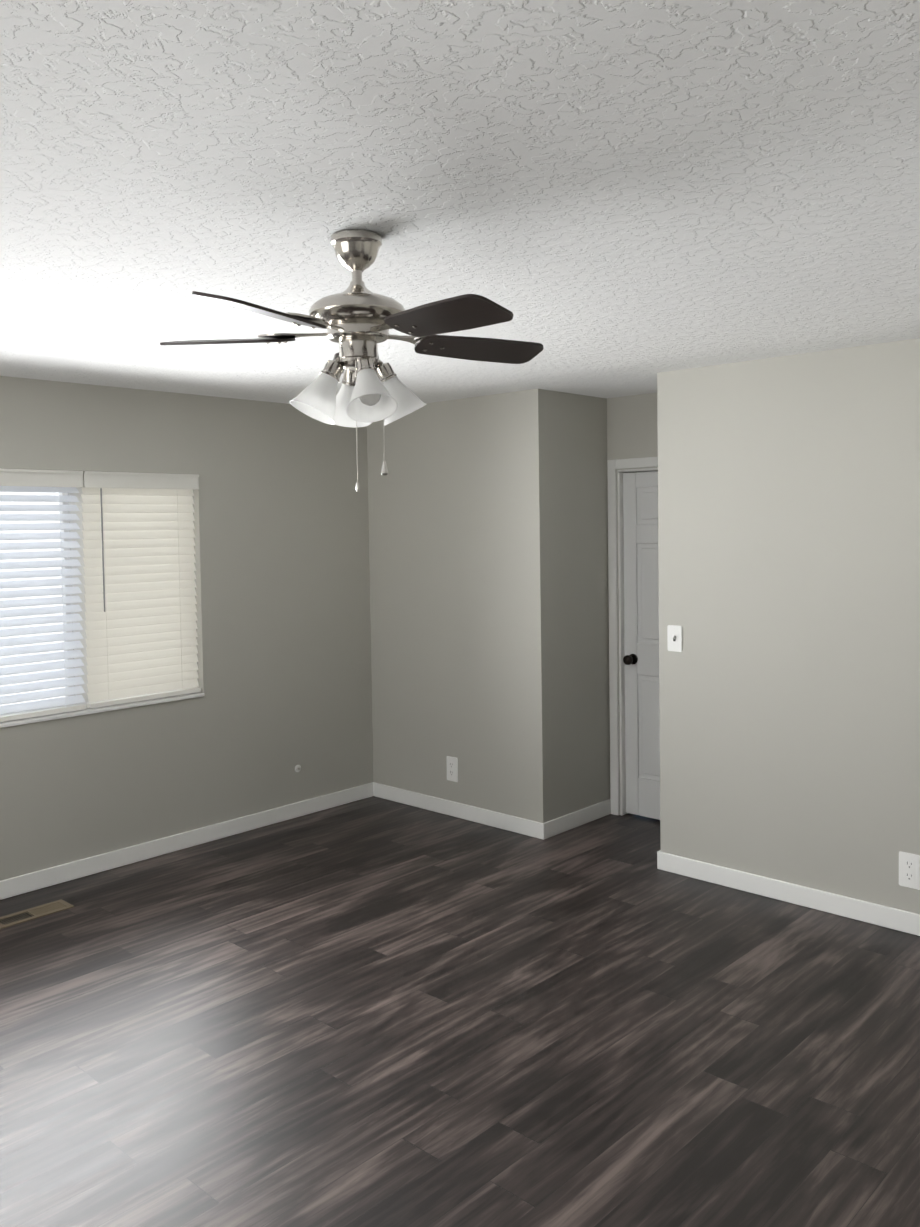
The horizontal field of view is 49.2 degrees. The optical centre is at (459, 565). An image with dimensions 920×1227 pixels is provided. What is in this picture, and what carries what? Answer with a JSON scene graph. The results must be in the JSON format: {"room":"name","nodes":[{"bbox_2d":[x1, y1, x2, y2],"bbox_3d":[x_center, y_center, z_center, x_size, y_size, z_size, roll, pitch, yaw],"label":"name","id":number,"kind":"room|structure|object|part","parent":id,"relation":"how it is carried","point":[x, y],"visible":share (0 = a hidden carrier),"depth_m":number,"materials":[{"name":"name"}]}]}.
{"room":"empty bedroom","nodes":[
{"label":"empty bedroom","id":0,"kind":"room"},
{"bbox_2d":[0,376,373,880],"bbox_3d":[-2.848,0.377,4.029,0.150,2.440,6.570,1,3,43],"label":"wall","id":1,"kind":"structure","parent":0,"point":[281,555],"depth_m":5.57,"materials":[{"name":"paint"}]},
{"bbox_2d":[0,487,204,727],"bbox_3d":[-2.129,0.147,4.784,0.157,1.207,1.972,1,3,43],"label":"window","id":2,"kind":"structure","parent":1,"relation":"in","point":[86,711],"depth_m":4.97,"materials":[{"name":"white plastic"}]},
{"bbox_2d":[0,468,85,721],"bbox_3d":[-2.319,0.150,4.513,0.078,1.181,1.309,1,3,43],"label":"window blinds","id":3,"kind":"object","parent":2,"relation":"attached to","point":[44,481],"visible":1,"depth_m":4.84,"materials":[{"name":"white plastic"}]},
{"bbox_2d":[81,471,200,707],"bbox_3d":[-1.647,0.111,5.233,0.078,1.181,0.647,1,3,43],"label":"window blinds","id":4,"kind":"object","parent":2,"relation":"attached to","point":[139,568],"visible":0.9,"depth_m":5.22,"materials":[{"name":"white plastic"}]},
{"bbox_2d":[0,782,371,899],"bbox_3d":[-2.726,1.550,4.067,0.013,0.089,6.400,1,3,43],"label":"baseboard","id":5,"kind":"structure","parent":1,"relation":"attached to","point":[14,886],"depth_m":5.34,"materials":[{"name":"white wood"}]},
{"bbox_2d":[295,765,300,771],"bbox_3d":[-0.957,1.204,5.957,0.016,0.045,0.045,1,3,43],"label":"outlet plate","id":6,"kind":"object","parent":1,"relation":"attached to","point":[297,768],"visible":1,"depth_m":5.96,"materials":[{"name":"white plastic"}]},
{"bbox_2d":[0,796,919,1226],"bbox_3d":[-0.282,1.689,2.303,6.900,0.120,7.940,1,3,43],"label":"floor","id":7,"kind":"structure","parent":0,"point":[374,1012],"depth_m":3.34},
{"bbox_2d":[0,899,73,928],"bbox_3d":[-1.922,1.562,4.509,0.128,0.005,0.335,1,3,43],"label":"floor vent","id":8,"kind":"object","parent":7,"relation":"in","point":[12,919],"visible":1,"depth_m":4.51,"materials":[{"name":"brown metal"}]},
{"bbox_2d":[0,0,919,403],"bbox_3d":[-0.321,-0.869,2.200,6.900,0.120,7.940,1,3,43],"label":"ceiling","id":9,"kind":"structure","parent":0,"point":[608,198],"depth_m":2.12,"materials":[{"name":"white paint"}]},
{"bbox_2d":[160,229,543,491],"bbox_3d":[-0.249,-0.502,2.493,0.974,0.639,0.993,1,3,43],"label":"ceiling fan","id":10,"kind":"object","parent":9,"relation":"hanging from","point":[357,319],"visible":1,"depth_m":2.46,"materials":[{"name":"silver metal"}]},
{"bbox_2d":[607,393,657,797],"bbox_3d":[1.581,0.259,5.317,1.827,2.440,0.120,1,3,43],"label":"wall","id":11,"kind":"structure","parent":0,"point":[632,428],"depth_m":5.75,"materials":[{"name":"paint"}]},
{"bbox_2d":[607,457,657,815],"bbox_3d":[1.240,0.430,5.634,0.882,2.082,0.136,1,3,43],"label":"door frame","id":12,"kind":"structure","parent":11,"relation":"attached to","point":[616,689],"depth_m":5.86,"materials":[{"name":"white wood"}]},
{"bbox_2d":[623,471,659,819],"bbox_3d":[1.212,0.465,5.605,0.730,1.992,0.110,1,3,43],"label":"door","id":13,"kind":"structure","parent":11,"relation":"in","point":[641,630],"depth_m":5.79,"materials":[{"name":"white wood"}]},
{"bbox_3d":[0.978,0.543,5.823,0.094,0.062,0.106,1,3,43],"label":"knob","id":14,"kind":"part","parent":13,"relation":"part of","materials":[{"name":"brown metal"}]},
{"bbox_2d":[367,338,919,913],"bbox_3d":[1.886,0.283,4.598,6.300,2.440,0.760,1,3,43],"label":"wall","id":15,"kind":"structure","parent":0,"point":[789,557],"depth_m":4.77,"materials":[{"name":"paint"}]},
{"bbox_2d":[446,756,457,781],"bbox_3d":[-0.047,1.200,5.924,0.088,0.144,0.008,1,3,43],"label":"outlet","id":16,"kind":"object","parent":15,"relation":"attached to","point":[452,768],"visible":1,"depth_m":5.92,"materials":[{"name":"white plastic"}]},
{"bbox_2d":[372,782,547,839],"bbox_3d":[-0.037,1.435,5.924,1.356,0.089,0.021,1,3,43],"label":"baseboard","id":17,"kind":"structure","parent":15,"relation":"attached to","point":[527,827],"depth_m":5.86,"materials":[{"name":"white wood"}]},
{"bbox_2d":[548,799,610,837],"bbox_3d":[0.684,1.433,5.712,0.013,0.089,0.620,1,3,43],"label":"baseboard","id":18,"kind":"structure","parent":15,"relation":"attached to","point":[564,823],"depth_m":5.69,"materials":[{"name":"white wood"}]},
{"bbox_2d":[667,625,681,651],"bbox_3d":[1.035,0.353,4.860,0.080,0.127,0.021,1,3,43],"label":"light switch","id":19,"kind":"object","parent":15,"relation":"attached to","point":[674,637],"visible":1,"depth_m":4.86,"materials":[{"name":"white plastic"}]},
{"bbox_2d":[657,850,919,935],"bbox_3d":[2.398,1.489,3.660,3.873,0.089,0.017,1,3,43],"label":"baseboard","id":20,"kind":"structure","parent":15,"relation":"attached to","point":[870,912],"depth_m":4.49,"materials":[{"name":"white wood"}]},
{"bbox_2d":[899,851,919,889],"bbox_3d":[1.858,1.260,4.151,0.088,0.144,0.008,1,3,43],"label":"outlet","id":21,"kind":"object","parent":15,"relation":"attached to","point":[909,870],"visible":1,"depth_m":4.15,"materials":[{"name":"white plastic"}]}
]}

